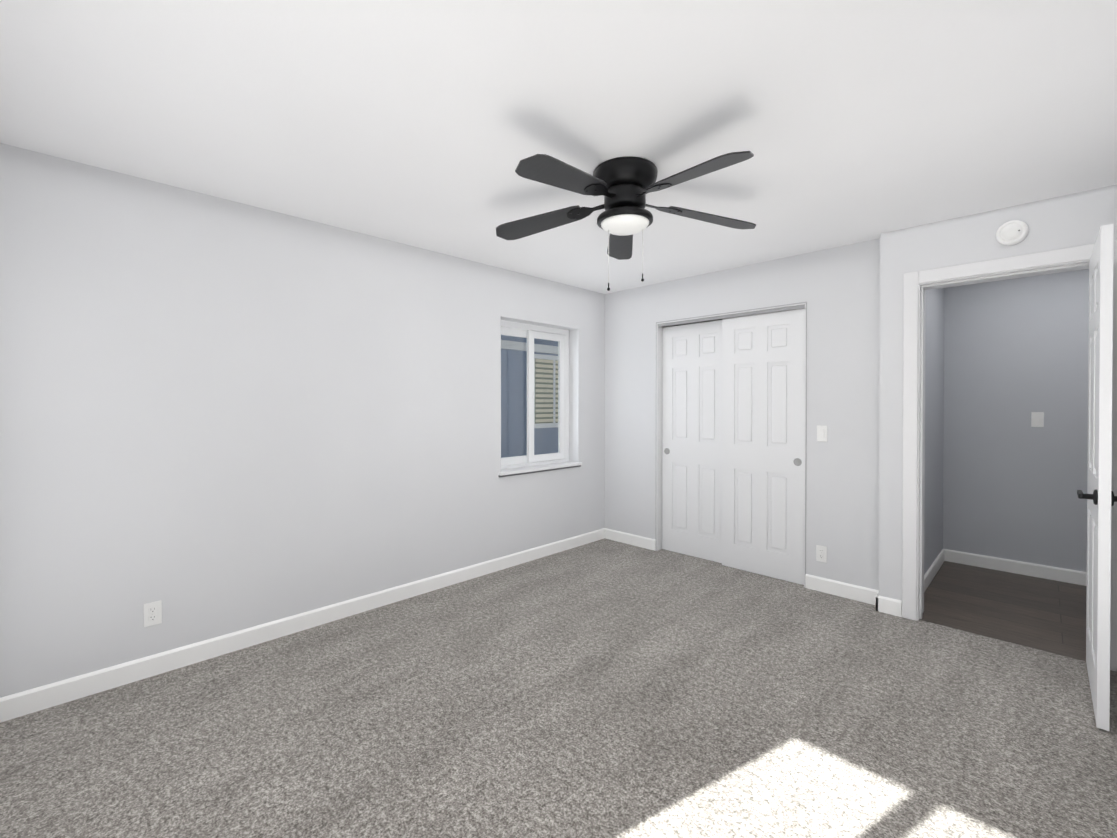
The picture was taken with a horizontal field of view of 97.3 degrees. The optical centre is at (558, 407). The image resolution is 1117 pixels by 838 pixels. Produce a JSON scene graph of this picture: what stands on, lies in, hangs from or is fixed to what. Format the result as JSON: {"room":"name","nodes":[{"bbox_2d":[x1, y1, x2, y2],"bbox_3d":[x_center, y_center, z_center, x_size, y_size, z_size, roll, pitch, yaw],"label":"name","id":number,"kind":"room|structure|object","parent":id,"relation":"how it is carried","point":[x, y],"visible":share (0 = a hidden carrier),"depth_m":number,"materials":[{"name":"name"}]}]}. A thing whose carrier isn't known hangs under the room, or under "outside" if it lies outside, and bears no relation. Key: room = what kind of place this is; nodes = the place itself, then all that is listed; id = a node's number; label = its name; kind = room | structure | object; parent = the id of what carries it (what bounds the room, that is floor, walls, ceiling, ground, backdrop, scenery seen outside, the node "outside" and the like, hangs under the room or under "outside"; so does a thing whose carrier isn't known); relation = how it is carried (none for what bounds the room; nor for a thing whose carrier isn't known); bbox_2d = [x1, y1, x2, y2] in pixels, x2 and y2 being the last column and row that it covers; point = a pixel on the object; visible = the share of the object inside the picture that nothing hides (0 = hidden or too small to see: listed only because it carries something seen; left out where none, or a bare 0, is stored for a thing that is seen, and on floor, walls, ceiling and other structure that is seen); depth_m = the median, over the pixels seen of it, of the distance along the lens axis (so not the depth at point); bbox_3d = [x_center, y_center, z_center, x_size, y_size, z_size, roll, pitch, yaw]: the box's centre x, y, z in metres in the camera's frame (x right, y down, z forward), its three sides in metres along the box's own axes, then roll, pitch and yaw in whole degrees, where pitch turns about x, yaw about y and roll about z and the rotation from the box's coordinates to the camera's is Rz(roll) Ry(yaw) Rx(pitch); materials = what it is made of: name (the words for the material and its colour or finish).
{"room":"empty bedroom","nodes":[
{"label":"empty bedroom","id":0,"kind":"room"},
{"bbox_2d":[0,143,604,697],"bbox_3d":[-1.075,0.094,3.506,0.200,2.440,4.570,0,1,45],"label":"wall","id":1,"kind":"structure","parent":0,"point":[218,417],"depth_m":2.66,"materials":[{"name":"grey paint"}]},
{"bbox_2d":[143,600,161,626],"bbox_3d":[-2.004,1.017,2.426,0.009,0.115,0.070,0,1,45],"label":"outlet","id":2,"kind":"object","parent":1,"relation":"attached to","point":[152,613],"visible":1,"depth_m":2.42,"materials":[{"name":"white plastic"}]},
{"bbox_2d":[0,528,603,722],"bbox_3d":[-1.000,1.265,3.440,0.013,0.100,4.170,0,1,45],"label":"baseboard","id":3,"kind":"structure","parent":1,"relation":"attached to","point":[20,704],"depth_m":2.70,"materials":[{"name":"white wood"}]},
{"bbox_2d":[501,320,568,468],"bbox_3d":[-0.251,-0.100,4.419,0.077,1.285,0.930,0,1,45],"label":"window","id":4,"kind":"structure","parent":1,"relation":"in","point":[530,332],"depth_m":4.45,"materials":[{"name":"white plastic"}]},
{"bbox_2d":[499,461,581,477],"bbox_3d":[-0.174,0.538,4.347,0.153,0.042,0.980,0,1,45],"label":"window sill","id":5,"kind":"structure","parent":1,"relation":"attached to","point":[532,469],"depth_m":4.27,"materials":[{"name":"white wood"}]},
{"bbox_2d":[0,538,1116,837],"bbox_3d":[0.247,1.384,2.207,3.920,0.120,4.570,0,1,45],"label":"floor carpet","id":6,"kind":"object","parent":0,"point":[604,688],"visible":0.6,"depth_m":2.03,"materials":[{"name":"grey carpet"}]},
{"bbox_2d":[0,0,1116,293],"bbox_3d":[0.493,-1.193,2.437,3.920,0.150,5.270,0,1,45],"label":"ceiling","id":7,"kind":"structure","parent":0,"point":[426,124],"depth_m":1.83,"materials":[{"name":"white paint"}]},
{"bbox_2d":[496,151,755,290],"bbox_3d":[0.290,-0.836,2.285,1.321,0.562,1.292,0,1,45],"label":"ceiling fan","id":8,"kind":"object","parent":7,"relation":"hanging from","point":[623,186],"visible":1,"depth_m":2.23,"materials":[{"name":"black metal"}]},
{"bbox_2d":[605,238,879,589],"bbox_3d":[1.375,0.089,4.155,2.370,2.440,0.200,0,1,45],"label":"wall","id":9,"kind":"structure","parent":0,"point":[837,289],"depth_m":3.55,"materials":[{"name":"grey paint"}]},
{"bbox_2d":[604,528,655,550],"bbox_3d":[0.684,1.255,4.698,0.575,0.100,0.013,0,1,45],"label":"baseboard","id":10,"kind":"structure","parent":9,"relation":"attached to","point":[644,542],"depth_m":4.69,"materials":[{"name":"white wood"}]},
{"bbox_2d":[662,320,721,562],"bbox_3d":[1.198,0.284,4.315,0.645,2.040,0.038,0,1,45],"label":"closet door","id":11,"kind":"structure","parent":9,"relation":"in","point":[691,439],"depth_m":4.31,"materials":[{"name":"white paint"}]},
{"bbox_2d":[656,302,806,586],"bbox_3d":[1.420,0.267,4.110,1.290,2.085,0.202,0,1,45],"label":"door frame","id":12,"kind":"structure","parent":9,"relation":"attached to","point":[659,450],"depth_m":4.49,"materials":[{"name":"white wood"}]},
{"bbox_2d":[722,309,804,584],"bbox_3d":[1.597,0.287,3.858,0.645,2.040,0.038,0,1,45],"label":"closet door","id":13,"kind":"structure","parent":9,"relation":"in","point":[763,374],"depth_m":3.83,"materials":[{"name":"white paint"}]},
{"bbox_2d":[816,545,826,562],"bbox_3d":[1.881,1.044,3.515,0.070,0.115,0.009,0,1,45],"label":"outlet","id":14,"kind":"object","parent":9,"relation":"attached to","point":[821,553],"visible":1,"depth_m":3.51,"materials":[{"name":"white plastic"}]},
{"bbox_2d":[817,425,826,441],"bbox_3d":[1.879,0.184,3.507,0.070,0.115,0.013,0,1,45],"label":"light switch","id":15,"kind":"object","parent":9,"relation":"attached to","point":[821,433],"visible":1,"depth_m":3.50,"materials":[{"name":"white plastic"}]},
{"bbox_2d":[805,574,887,611],"bbox_3d":[1.967,1.265,3.416,0.475,0.100,0.030,0,1,45],"label":"baseboard","id":16,"kind":"structure","parent":9,"relation":"attached to","point":[850,591],"depth_m":3.39,"materials":[{"name":"white wood"}]},
{"bbox_2d":[924,288,943,574],"bbox_3d":[2.784,0.092,3.837,0.200,2.440,1.330,0,1,45],"label":"wall","id":17,"kind":"structure","parent":0,"point":[934,422],"depth_m":3.87,"materials":[{"name":"grey paint"}]},
{"bbox_2d":[924,549,945,591],"bbox_3d":[2.824,1.270,3.735,0.013,0.100,1.390,0,1,45],"label":"baseboard","id":18,"kind":"structure","parent":17,"relation":"attached to","point":[931,572],"depth_m":3.85,"materials":[{"name":"white wood"}]},
{"bbox_2d":[879,184,1116,600],"bbox_3d":[2.627,0.100,2.776,1.350,2.440,0.200,0,1,45],"label":"wall","id":19,"kind":"structure","parent":0,"point":[1071,220],"depth_m":3.03,"materials":[{"name":"grey paint"}]},
{"bbox_2d":[902,240,1116,671],"bbox_3d":[2.561,0.240,2.842,0.911,2.158,0.232,0,1,45],"label":"door frame","id":20,"kind":"structure","parent":19,"relation":"attached to","point":[912,281],"depth_m":3.03,"materials":[{"name":"white wood"}]},
{"bbox_2d":[996,220,1028,244],"bbox_3d":[2.508,-0.970,2.719,0.134,0.134,0.036,0,1,45],"label":"smoke detector","id":21,"kind":"object","parent":19,"relation":"attached to","point":[1013,232],"visible":1,"depth_m":2.71,"materials":[{"name":"white plastic"}]},
{"bbox_2d":[1077,224,1116,730],"bbox_3d":[2.483,0.284,2.262,0.145,2.055,0.739,0,1,45],"label":"door leaf","id":22,"kind":"structure","parent":19,"relation":"in","point":[1100,497],"depth_m":2.01,"materials":[{"name":"white paint"}]},
{"bbox_2d":[919,561,1086,660],"bbox_3d":[3.486,1.381,3.099,2.330,0.112,1.805,0,1,45],"label":"floor","id":23,"kind":"structure","parent":0,"point":[1046,615],"depth_m":3.26,"materials":[{"name":"brown wood"}]},
{"bbox_2d":[943,269,1088,571],"bbox_3d":[4.064,0.093,3.646,2.290,2.440,0.200,0,1,45],"label":"wall","id":24,"kind":"structure","parent":0,"point":[1015,356],"depth_m":3.91,"materials":[{"name":"grey paint"}]},
{"bbox_2d":[946,549,1086,585],"bbox_3d":[3.989,1.272,3.579,1.890,0.100,0.013,0,1,45],"label":"baseboard","id":25,"kind":"structure","parent":24,"relation":"attached to","point":[1036,570],"depth_m":3.90,"materials":[{"name":"white wood"}]},
{"bbox_2d":[1031,412,1043,426],"bbox_3d":[3.730,0.092,3.827,0.070,0.115,0.013,0,1,45],"label":"light switch","id":26,"kind":"object","parent":24,"relation":"attached to","point":[1037,419],"visible":1,"depth_m":3.83,"materials":[{"name":"white plastic"}]},
{"label":"outside","id":27,"kind":"structure","parent":0,"visible":0},
{"bbox_3d":[4.846,1.534,2.250,70.000,0.179,70.000,0,1,45],"label":"ground","id":28,"kind":"structure","parent":27,"visible":0},
{"bbox_2d":[501,335,557,457],"bbox_3d":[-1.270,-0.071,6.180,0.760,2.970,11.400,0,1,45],"label":"window glass","id":29,"kind":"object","parent":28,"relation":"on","point":[510,347],"depth_m":7.22,"materials":[{"name":"clear glass"}]}
]}

